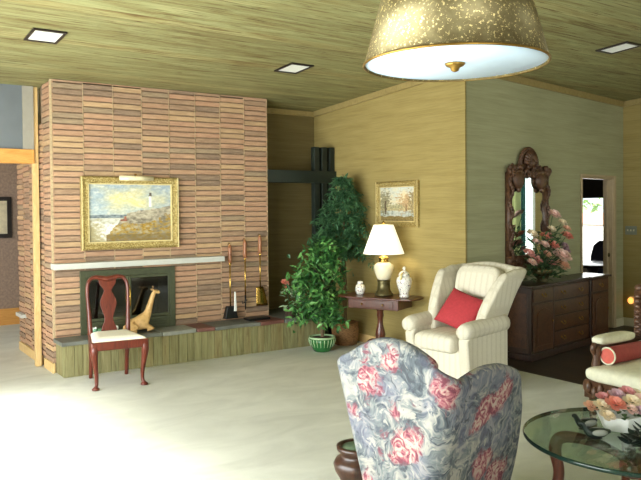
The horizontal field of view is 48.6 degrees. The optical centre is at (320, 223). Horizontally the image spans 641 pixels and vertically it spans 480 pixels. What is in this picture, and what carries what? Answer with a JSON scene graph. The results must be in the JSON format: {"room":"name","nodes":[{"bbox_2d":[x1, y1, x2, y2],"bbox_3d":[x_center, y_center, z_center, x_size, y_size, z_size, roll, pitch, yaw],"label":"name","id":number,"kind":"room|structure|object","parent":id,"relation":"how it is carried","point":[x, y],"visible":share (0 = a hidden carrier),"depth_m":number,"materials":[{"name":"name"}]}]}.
{"room":"living room","nodes":[
{"label":"living room","id":0,"kind":"room"},
{"bbox_2d":[0,163,19,308],"bbox_3d":[-4.962,0.038,10.277,5.300,2.900,0.150,-1,1,-35],"label":"wall","id":1,"kind":"structure","parent":0,"point":[9,252],"depth_m":10.46,"materials":[{"name":"brown paint"}]},
{"bbox_2d":[0,197,11,237],"bbox_3d":[-4.818,-0.093,10.258,0.660,0.600,0.040,-1,1,-35],"label":"framed picture","id":2,"kind":"object","parent":1,"relation":"attached to","point":[5,202],"visible":1,"depth_m":10.40},
{"bbox_2d":[0,307,20,325],"bbox_3d":[-4.899,1.368,10.229,5.300,0.240,0.030,-1,1,-35],"label":"baseboard","id":3,"kind":"structure","parent":1,"relation":"attached to","point":[8,316],"depth_m":10.44,"materials":[{"name":"orange wood"}]},
{"bbox_2d":[0,84,22,148],"bbox_3d":[-4.169,-1.093,6.792,2.690,0.685,0.040,-1,1,-35],"label":"wall header","id":4,"kind":"structure","parent":0,"point":[11,136],"depth_m":7.41,"materials":[{"name":"grey paint"}]},
{"bbox_2d":[0,148,34,163],"bbox_3d":[-4.165,-0.690,6.800,2.690,0.150,0.100,-1,1,-35],"label":"trim","id":5,"kind":"structure","parent":4,"relation":"attached to","point":[9,156],"depth_m":7.43,"materials":[{"name":"orange wood"}]},
{"bbox_2d":[22,86,33,149],"bbox_3d":[-3.090,-1.121,7.499,0.110,0.666,0.019,-1,1,-35],"label":"trim","id":6,"kind":"structure","parent":4,"relation":"attached to","point":[27,91],"depth_m":7.49,"materials":[{"name":"beige wood"}]},
{"bbox_2d":[32,87,41,366],"bbox_3d":[-3.043,0.034,7.597,0.060,2.981,0.060,-1,1,-35],"label":"trim","id":7,"kind":"structure","parent":4,"relation":"attached to","point":[35,167],"depth_m":7.58,"materials":[{"name":"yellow wood"}]},
{"bbox_2d":[37,88,313,364],"bbox_3d":[-1.539,-0.052,8.755,3.670,3.081,0.120,-1,1,-35],"label":"wall","id":8,"kind":"structure","parent":0,"point":[290,139],"depth_m":9.43,"materials":[{"name":"yellow paint"}]},
{"bbox_2d":[267,108,312,116],"bbox_3d":[-0.508,-1.478,9.355,1.040,0.070,0.030,-1,1,-35],"label":"trim","id":9,"kind":"structure","parent":8,"relation":"attached to","point":[269,110],"depth_m":9.40,"materials":[{"name":"brown wood"}]},
{"bbox_2d":[0,324,640,479],"bbox_3d":[-0.667,1.601,5.273,6.630,0.100,13.800,-1,1,-35],"label":"floor","id":10,"kind":"structure","parent":0,"point":[278,414],"depth_m":5.58,"materials":[{"name":"carpet"}]},
{"bbox_2d":[86,274,148,390],"bbox_3d":[-2.005,1.021,6.884,0.540,1.024,0.624,-1,1,-28],"label":"chair","id":11,"kind":"object","parent":10,"relation":"on","point":[109,337],"visible":1,"depth_m":6.94,"materials":[{"name":"brown wood"}]},
{"bbox_2d":[16,79,324,377],"bbox_3d":[-1.811,-0.009,8.602,3.309,3.006,2.035,-1,1,-35],"label":"fireplace","id":12,"kind":"object","parent":10,"relation":"on","point":[215,145],"visible":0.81,"depth_m":7.91,"materials":[{"name":"brick"}]},
{"bbox_2d":[93,327,101,331],"bbox_3d":[-2.305,1.112,7.367,0.160,0.107,0.102,-1,1,-35],"label":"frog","id":13,"kind":"object","parent":12,"relation":"on","point":[95,329],"visible":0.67,"depth_m":7.31,"materials":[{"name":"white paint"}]},
{"bbox_2d":[80,174,178,250],"bbox_3d":[-2.030,-0.138,7.650,1.075,0.811,0.100,-1,1,-35],"label":"painting","id":14,"kind":"object","parent":12,"relation":"attached to","point":[121,212],"visible":1,"depth_m":7.65,"materials":[{"name":"paint"}]},
{"bbox_2d":[119,174,153,180],"bbox_3d":[-1.989,-0.505,7.658,0.370,0.077,0.077,-1,1,-35],"label":"picture light","id":15,"kind":"object","parent":14,"relation":"attached to","point":[121,178],"depth_m":7.63,"materials":[{"name":"gold metal"}]},
{"bbox_2d":[51,256,224,269],"bbox_3d":[-1.931,0.418,7.731,1.905,0.060,0.148,-1,1,-35],"label":"mantel shelf","id":16,"kind":"object","parent":12,"relation":"attached to","point":[132,262],"depth_m":7.66,"materials":[{"name":"white stone"}]},
{"bbox_2d":[123,286,159,332],"bbox_3d":[-1.924,0.912,7.631,0.402,0.484,0.210,-1,1,-26],"label":"giraffe figurine","id":17,"kind":"object","parent":12,"relation":"on","point":[140,322],"visible":0.83,"depth_m":7.59,"materials":[{"name":"brown wood"}]},
{"bbox_2d":[223,243,237,318],"bbox_3d":[-1.062,0.664,8.334,0.166,0.889,0.098,-1,1,-35],"label":"brush","id":18,"kind":"object","parent":12,"relation":"hanging from","point":[230,312],"visible":1,"depth_m":8.32,"materials":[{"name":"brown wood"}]},
{"bbox_2d":[242,238,246,309],"bbox_3d":[-0.901,0.593,8.442,0.062,0.854,0.086,0,1,5],"label":"fireplace poker","id":19,"kind":"object","parent":12,"relation":"hanging from","point":[244,240],"visible":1,"depth_m":8.43,"materials":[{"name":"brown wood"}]},
{"bbox_2d":[243,315,269,320],"bbox_3d":[-0.753,1.116,8.402,0.280,0.025,0.160,-1,1,-35],"label":"tray","id":20,"kind":"object","parent":12,"relation":"on","point":[263,317],"visible":1,"depth_m":8.37,"materials":[{"name":"black metal"}]},
{"bbox_2d":[256,234,267,305],"bbox_3d":[-0.718,0.551,8.591,0.076,0.869,0.152,0,1,37],"label":"shovel","id":21,"kind":"object","parent":12,"relation":"hanging from","point":[261,300],"visible":1,"depth_m":8.55,"materials":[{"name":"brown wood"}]},
{"bbox_2d":[280,279,302,316],"bbox_3d":[-0.352,0.889,8.537,0.316,0.469,0.294,-1,1,-35],"label":"variegated plant","id":22,"kind":"object","parent":12,"relation":"on","point":[283,280],"visible":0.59,"depth_m":8.53,"materials":[{"name":"green plant"}]},
{"bbox_2d":[267,147,335,333],"bbox_3d":[-0.252,0.242,9.040,1.034,2.460,0.150,-1,1,-35],"label":"post","id":23,"kind":"object","parent":10,"relation":"on","point":[322,172],"visible":0.49,"depth_m":9.13,"materials":[{"name":"black wood"}]},
{"bbox_2d":[281,236,353,352],"bbox_3d":[0.016,0.811,8.233,0.923,1.351,0.713,-1,1,-30],"label":"potted ficus","id":24,"kind":"object","parent":10,"relation":"on","point":[323,308],"visible":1,"depth_m":8.17,"materials":[{"name":"green plant"}]},
{"bbox_2d":[308,334,335,352],"bbox_3d":[0.019,1.397,8.296,0.326,0.176,0.321,-1,1,-35],"label":"pot","id":25,"kind":"object","parent":24,"relation":"attached to","point":[321,343],"depth_m":8.19,"materials":[{"name":"green ceramic"}]},
{"bbox_2d":[307,173,374,345],"bbox_3d":[0.269,0.424,8.582,0.955,2.105,0.867,1,2,41],"label":"plant","id":26,"kind":"object","parent":10,"relation":"on","point":[346,337],"visible":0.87,"depth_m":8.57,"materials":[{"name":"plant"}]},
{"bbox_2d":[331,320,358,345],"bbox_3d":[0.303,1.334,8.710,0.340,0.280,0.340,-1,1,-35],"label":"basket","id":27,"kind":"object","parent":26,"relation":"attached to","point":[346,337],"depth_m":8.57,"materials":[{"name":"wicker"}]},
{"bbox_2d":[333,438,362,479],"bbox_3d":[0.210,1.401,3.968,0.276,0.337,0.276,-1,1,-35],"label":"stand","id":28,"kind":"object","parent":10,"relation":"on","point":[346,464],"visible":0.46,"depth_m":3.88,"materials":[{"name":"brown wood"}]},
{"bbox_2d":[338,292,422,340],"bbox_3d":[0.673,1.144,8.013,1.000,0.668,0.425,0,1,31],"label":"side table","id":29,"kind":"object","parent":10,"relation":"on","point":[367,300],"visible":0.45,"depth_m":7.89,"materials":[{"name":"brown wood"}]},
{"bbox_2d":[355,281,364,294],"bbox_3d":[0.457,0.730,8.151,0.120,0.156,0.120,-1,1,-35],"label":"jar","id":30,"kind":"object","parent":29,"relation":"on","point":[360,287],"visible":1,"depth_m":8.11,"materials":[{"name":"white ceramic"}]},
{"bbox_2d":[363,221,403,296],"bbox_3d":[0.713,0.386,8.007,0.464,0.845,0.464,-1,1,-35],"label":"table lamp","id":31,"kind":"object","parent":29,"relation":"on","point":[383,240],"visible":1,"depth_m":7.90,"materials":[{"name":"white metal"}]},
{"bbox_2d":[396,267,411,297],"bbox_3d":[0.923,0.639,7.840,0.178,0.342,0.176,-1,1,-35],"label":"ginger jar","id":32,"kind":"object","parent":29,"relation":"on","point":[404,281],"visible":1,"depth_m":7.79,"materials":[{"name":"ceramic"}]},
{"bbox_2d":[337,337,521,479],"bbox_3d":[0.632,1.059,3.801,0.746,1.020,0.916,1,2,42],"label":"chair","id":33,"kind":"object","parent":10,"relation":"on","point":[410,419],"visible":1,"depth_m":3.47,"materials":[{"name":"multicoloured fabric"}]},
{"bbox_2d":[402,261,526,378],"bbox_3d":[1.347,0.939,6.664,0.930,1.135,0.828,-1,1,-40],"label":"chair","id":34,"kind":"object","parent":10,"relation":"on","point":[481,341],"visible":0.84,"depth_m":6.43,"materials":[{"name":"fabric"}]},
{"bbox_2d":[415,326,458,353],"bbox_3d":[1.228,1.054,6.567,0.620,0.190,0.470,-1,1,-40],"label":"seat cushion","id":35,"kind":"object","parent":34,"relation":"on","point":[430,339],"depth_m":6.39,"materials":[{"name":"beige fabric"}]},
{"bbox_2d":[434,288,482,328],"bbox_3d":[1.308,0.808,6.604,0.244,0.397,0.472,-2,2,-43],"label":"throw pillow","id":36,"kind":"object","parent":34,"relation":"on","point":[459,308],"visible":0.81,"depth_m":6.55,"materials":[{"name":"red fabric"}]},
{"bbox_2d":[455,265,504,297],"bbox_3d":[1.538,0.558,6.817,0.234,0.328,0.510,-1,1,-40],"label":"pillow","id":37,"kind":"object","parent":34,"relation":"on","point":[476,281],"depth_m":6.74,"materials":[{"name":"beige fabric"}]},
{"bbox_2d":[522,407,640,479],"bbox_3d":[1.672,1.356,3.785,1.144,0.453,1.144,-1,1,-35],"label":"glass coffee table","id":38,"kind":"object","parent":10,"relation":"on","point":[629,460],"visible":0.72,"depth_m":3.83,"materials":[{"name":"clear glass"}]},
{"bbox_2d":[571,413,596,429],"bbox_3d":[1.454,1.082,3.912,0.172,0.093,0.068,-1,1,-21],"label":"duck figurine","id":39,"kind":"object","parent":38,"relation":"on","point":[589,422],"visible":0.75,"depth_m":3.89,"materials":[{"name":"black ceramic"}]},
{"bbox_2d":[578,421,610,438],"bbox_3d":[1.446,1.086,3.749,0.172,0.093,0.068,0,1,2],"label":"duck figurine","id":40,"kind":"object","parent":38,"relation":"on","point":[594,432],"visible":1,"depth_m":3.73,"materials":[{"name":"black wood"}]},
{"bbox_2d":[583,385,640,432],"bbox_3d":[1.669,1.016,3.917,0.423,0.223,0.331,-1,1,-15],"label":"flower arrangement","id":41,"kind":"object","parent":38,"relation":"on","point":[620,416],"visible":0.99,"depth_m":3.85,"materials":[{"name":"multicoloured plant"}]},
{"bbox_2d":[617,421,640,450],"bbox_3d":[1.726,1.074,3.638,0.463,0.105,0.278,-1,1,-35],"label":"leaf spray","id":42,"kind":"object","parent":38,"relation":"on","point":[633,434],"visible":1,"depth_m":3.61,"materials":[{"name":"green plant"}]},
{"bbox_2d":[583,284,640,427],"bbox_3d":[2.596,1.002,4.565,0.720,1.070,1.651,-1,1,-35],"label":"settee","id":43,"kind":"object","parent":10,"relation":"on","point":[603,377],"visible":0.74,"depth_m":5.00,"materials":[{"name":"white fabric"}]},
{"bbox_2d":[600,340,640,364],"bbox_3d":[2.209,0.929,5.141,0.452,0.127,0.127,-1,1,-35],"label":"bolster","id":44,"kind":"object","parent":43,"relation":"on","point":[615,354],"visible":1,"depth_m":5.04,"materials":[{"name":"fabric"}]},
{"bbox_2d":[0,0,640,111],"bbox_3d":[1.729,-1.843,4.673,10.320,0.819,10.470,-1,1,-35],"label":"ceiling","id":45,"kind":"structure","parent":0,"point":[221,47],"depth_m":6.38,"materials":[{"name":"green wood"}]},
{"bbox_2d":[24,27,66,43],"bbox_3d":[-2.251,-1.536,5.806,0.264,0.036,0.344,-1,1,-35],"label":"recessed light","id":46,"kind":"object","parent":45,"relation":"in","point":[40,35],"visible":1,"depth_m":5.79,"materials":[{"name":"white plastic"}]},
{"bbox_2d":[28,30,62,41],"bbox_3d":[-2.251,-1.539,5.806,0.220,0.007,0.288,-1,-2,-35],"label":"diffuser","id":47,"kind":"object","parent":46,"relation":"attached to","point":[34,35],"depth_m":5.80,"materials":[{"name":"white plastic"}]},
{"bbox_2d":[274,62,313,73],"bbox_3d":[-0.271,-1.579,7.202,0.264,0.036,0.344,-1,1,-35],"label":"recessed light","id":48,"kind":"object","parent":45,"relation":"in","point":[292,68],"visible":1,"depth_m":7.19,"materials":[{"name":"white plastic"}]},
{"bbox_2d":[279,65,307,72],"bbox_3d":[-0.271,-1.582,7.203,0.220,0.007,0.288,-1,-2,-35],"label":"diffuser","id":49,"kind":"object","parent":48,"relation":"attached to","point":[286,68],"depth_m":7.21,"materials":[{"name":"white plastic"}]},
{"bbox_2d":[363,0,551,81],"bbox_3d":[0.430,-1.125,2.288,0.597,1.265,0.597,-1,1,-35],"label":"pendant lamp","id":50,"kind":"object","parent":45,"relation":"hanging from","point":[411,40],"visible":1,"depth_m":2.11,"materials":[{"name":"gold metal"}]},
{"bbox_2d":[365,45,548,79],"bbox_3d":[0.435,-0.524,2.300,0.580,0.006,0.580,-1,1,-35],"label":"diffuser","id":51,"kind":"object","parent":50,"relation":"attached to","point":[394,62],"depth_m":2.27,"materials":[{"name":"white glass"}]},
{"bbox_2d":[595,41,640,54],"bbox_3d":[2.921,-1.722,6.948,0.264,0.036,0.344,-1,1,-35],"label":"recessed light","id":52,"kind":"object","parent":45,"relation":"in","point":[620,47],"visible":1,"depth_m":6.94,"materials":[{"name":"white plastic"}]},
{"bbox_2d":[601,44,635,52],"bbox_3d":[2.920,-1.726,6.949,0.220,0.007,0.288,-1,-2,-35],"label":"diffuser","id":53,"kind":"object","parent":52,"relation":"attached to","point":[616,48],"depth_m":6.95,"materials":[{"name":"white plastic"}]},
{"bbox_2d":[314,81,463,340],"bbox_3d":[0.769,-0.153,8.639,0.200,3.249,2.890,-1,1,-35],"label":"wall","id":54,"kind":"structure","parent":0,"point":[416,132],"depth_m":8.11,"materials":[{"name":"yellow paint"}]},
{"bbox_2d":[358,333,374,341],"bbox_3d":[0.722,1.424,8.568,0.015,0.100,2.790,-1,1,-35],"label":"baseboard","id":55,"kind":"structure","parent":54,"relation":"attached to","point":[361,337],"depth_m":8.81,"materials":[{"name":"brown wood"}]},
{"bbox_2d":[313,81,426,116],"bbox_3d":[0.696,-1.555,8.496,0.030,0.237,2.810,-1,1,-35],"label":"trim","id":56,"kind":"structure","parent":54,"relation":"attached to","point":[408,84],"depth_m":8.63,"materials":[{"name":"brown wood"}]},
{"bbox_2d":[375,180,419,226],"bbox_3d":[0.886,-0.232,8.251,0.039,0.530,0.740,-1,1,-35],"label":"landscape painting","id":57,"kind":"object","parent":54,"relation":"attached to","point":[397,203],"visible":1,"depth_m":8.23,"materials":[{"name":"paint"}]},
{"bbox_2d":[464,81,466,262],"bbox_3d":[1.510,-0.049,7.400,0.018,3.079,0.018,-1,1,-35],"label":"trim","id":58,"kind":"structure","parent":54,"relation":"attached to","point":[465,190],"depth_m":7.39,"materials":[{"name":"beige wood"}]},
{"bbox_2d":[466,78,622,318],"bbox_3d":[2.854,-0.173,8.727,3.730,3.250,0.120,-2,2,-43],"label":"wall","id":59,"kind":"structure","parent":0,"point":[573,136],"depth_m":8.42,"materials":[{"name":"paint"}]},
{"bbox_2d":[505,147,551,267],"bbox_3d":[2.402,-0.194,8.143,0.914,1.382,0.111,-2,2,-43],"label":"mirror","id":60,"kind":"object","parent":59,"relation":"attached to","point":[526,198],"visible":0.91,"depth_m":8.08,"materials":[{"name":"brown wood"}]},
{"bbox_2d":[512,178,543,255],"bbox_3d":[2.383,-0.083,8.171,0.720,0.900,0.006,-2,2,-43],"label":"mirror glass","id":61,"kind":"object","parent":60,"relation":"on","point":[528,204],"depth_m":8.16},
{"bbox_2d":[496,75,623,106],"bbox_3d":[2.860,-1.641,8.612,3.740,0.107,0.030,-2,2,-43],"label":"trim","id":62,"kind":"structure","parent":59,"relation":"attached to","point":[516,79],"depth_m":8.67,"materials":[{"name":"brown wood"}]},
{"bbox_2d":[580,174,615,327],"bbox_3d":[3.651,0.391,9.468,0.985,2.080,0.150,-2,2,-43],"label":"door frame","id":63,"kind":"structure","parent":59,"relation":"in","point":[609,182],"depth_m":9.72,"materials":[{"name":"brown wood"}]},
{"bbox_2d":[616,317,623,326],"bbox_3d":[2.885,1.398,8.680,3.710,0.110,0.018,-2,2,-43],"label":"baseboard","id":64,"kind":"structure","parent":59,"relation":"attached to","point":[620,321],"depth_m":9.85,"materials":[{"name":"beige wood"}]},
{"bbox_2d":[508,325,633,384],"bbox_3d":[5.021,1.472,9.440,7.470,0.096,14.200,-1,1,-35],"label":"floor","id":65,"kind":"structure","parent":0,"point":[571,365],"depth_m":7.50,"materials":[{"name":"brown wood"}]},
{"bbox_2d":[507,273,611,361],"bbox_3d":[2.837,1.052,8.367,1.910,0.815,0.370,-2,2,-43],"label":"sideboard","id":66,"kind":"object","parent":65,"relation":"on","point":[563,314],"visible":0.97,"depth_m":8.04,"materials":[{"name":"brown wood"}]},
{"bbox_2d":[523,209,573,281],"bbox_3d":[2.601,0.243,8.014,0.893,0.821,0.400,-1,1,-35],"label":"flower arrangement","id":67,"kind":"object","parent":66,"relation":"on","point":[543,272],"visible":1,"depth_m":7.96,"materials":[{"name":"pink plant"}]},
{"bbox_2d":[531,267,552,281],"bbox_3d":[2.502,0.572,8.017,0.240,0.165,0.240,-1,1,-35],"label":"bowl","id":68,"kind":"object","parent":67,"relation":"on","point":[539,271],"depth_m":7.93,"materials":[{"name":"green metal"}]},
{"bbox_2d":[519,273,611,288],"bbox_3d":[2.830,0.660,8.362,1.910,0.030,0.360,-2,2,-43],"label":"countertop","id":69,"kind":"structure","parent":66,"relation":"on","point":[529,284],"depth_m":8.27,"materials":[{"name":"brown wood"}]},
{"bbox_2d":[583,261,602,272],"bbox_3d":[4.350,1.005,11.340,1.100,0.765,1.100,-1,1,-35],"label":"dining table","id":70,"kind":"object","parent":65,"relation":"on","point":[591,266],"visible":0.25,"depth_m":11.24,"materials":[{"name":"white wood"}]},
{"bbox_2d":[590,241,602,273],"bbox_3d":[4.770,0.830,12.055,0.400,1.080,0.410,0,1,28],"label":"dining chair","id":71,"kind":"object","parent":65,"relation":"on","point":[597,251],"visible":0.15,"depth_m":12.23,"materials":[{"name":"brown wood"}]},
{"bbox_2d":[623,104,640,318],"bbox_3d":[6.469,-0.341,6.807,0.150,3.600,8.264,-1,1,-35],"label":"wall","id":72,"kind":"structure","parent":0,"point":[631,114],"depth_m":9.82,"materials":[{"name":"yellow paint"}]},
{"bbox_2d":[624,317,633,326],"bbox_3d":[4.484,1.366,9.592,0.018,0.110,0.864,-1,1,-35],"label":"baseboard","id":73,"kind":"structure","parent":72,"relation":"attached to","point":[627,321],"depth_m":9.86,"materials":[{"name":"beige wood"}]},
{"bbox_2d":[625,226,636,234],"bbox_3d":[4.294,0.088,9.824,0.018,0.120,0.170,-1,1,-35],"label":"light switch","id":74,"kind":"object","parent":72,"relation":"attached to","point":[629,230],"visible":1,"depth_m":9.82,"materials":[{"name":"beige plastic"}]},
{"bbox_2d":[628,296,633,304],"bbox_3d":[4.290,1.058,9.816,0.070,0.110,0.080,-1,1,-35],"label":"night light","id":75,"kind":"object","parent":72,"relation":"attached to","point":[631,298],"visible":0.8,"depth_m":9.80,"materials":[{"name":"yellow plastic"}]},
{"bbox_2d":[624,98,640,106],"bbox_3d":[4.424,-1.683,9.569,0.030,0.116,0.764,-1,1,-35],"label":"trim","id":76,"kind":"structure","parent":72,"relation":"attached to","point":[634,101],"depth_m":9.75,"materials":[{"name":"brown wood"}]},
{"bbox_3d":[4.565,-0.006,13.418,0.150,2.700,5.100,-1,1,-35],"label":"wall","id":77,"kind":"structure","parent":0,"visible":0},
{"bbox_2d":[583,179,602,197],"bbox_3d":[4.827,-0.716,12.799,0.055,0.500,2.000,-1,1,-35],"label":"window valance","id":78,"kind":"object","parent":77,"relation":"attached to","point":[592,188],"visible":0.23,"depth_m":12.70,"materials":[{"name":"black fabric"}]},
{"label":"outside","id":79,"kind":"structure","parent":0,"visible":0},
{"bbox_3d":[-0.667,1.771,8.070,60.000,0.250,66.000,-1,1,-35],"label":"ground","id":80,"kind":"structure","parent":79,"visible":0},
{"bbox_2d":[583,213,602,260],"bbox_3d":[6.419,0.600,15.374,0.260,1.680,10.000,-1,1,-35],"label":"wall","id":81,"kind":"structure","parent":80,"relation":"on","point":[592,222],"depth_m":15.77,"materials":[{"name":"white paint"}]},
{"bbox_2d":[583,198,602,212],"bbox_3d":[7.260,0.041,15.920,1.548,3.035,10.460,-1,1,-35],"label":"hedge","id":82,"kind":"object","parent":80,"relation":"on","point":[594,209],"visible":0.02,"depth_m":17.02,"materials":[{"name":"green plant"}]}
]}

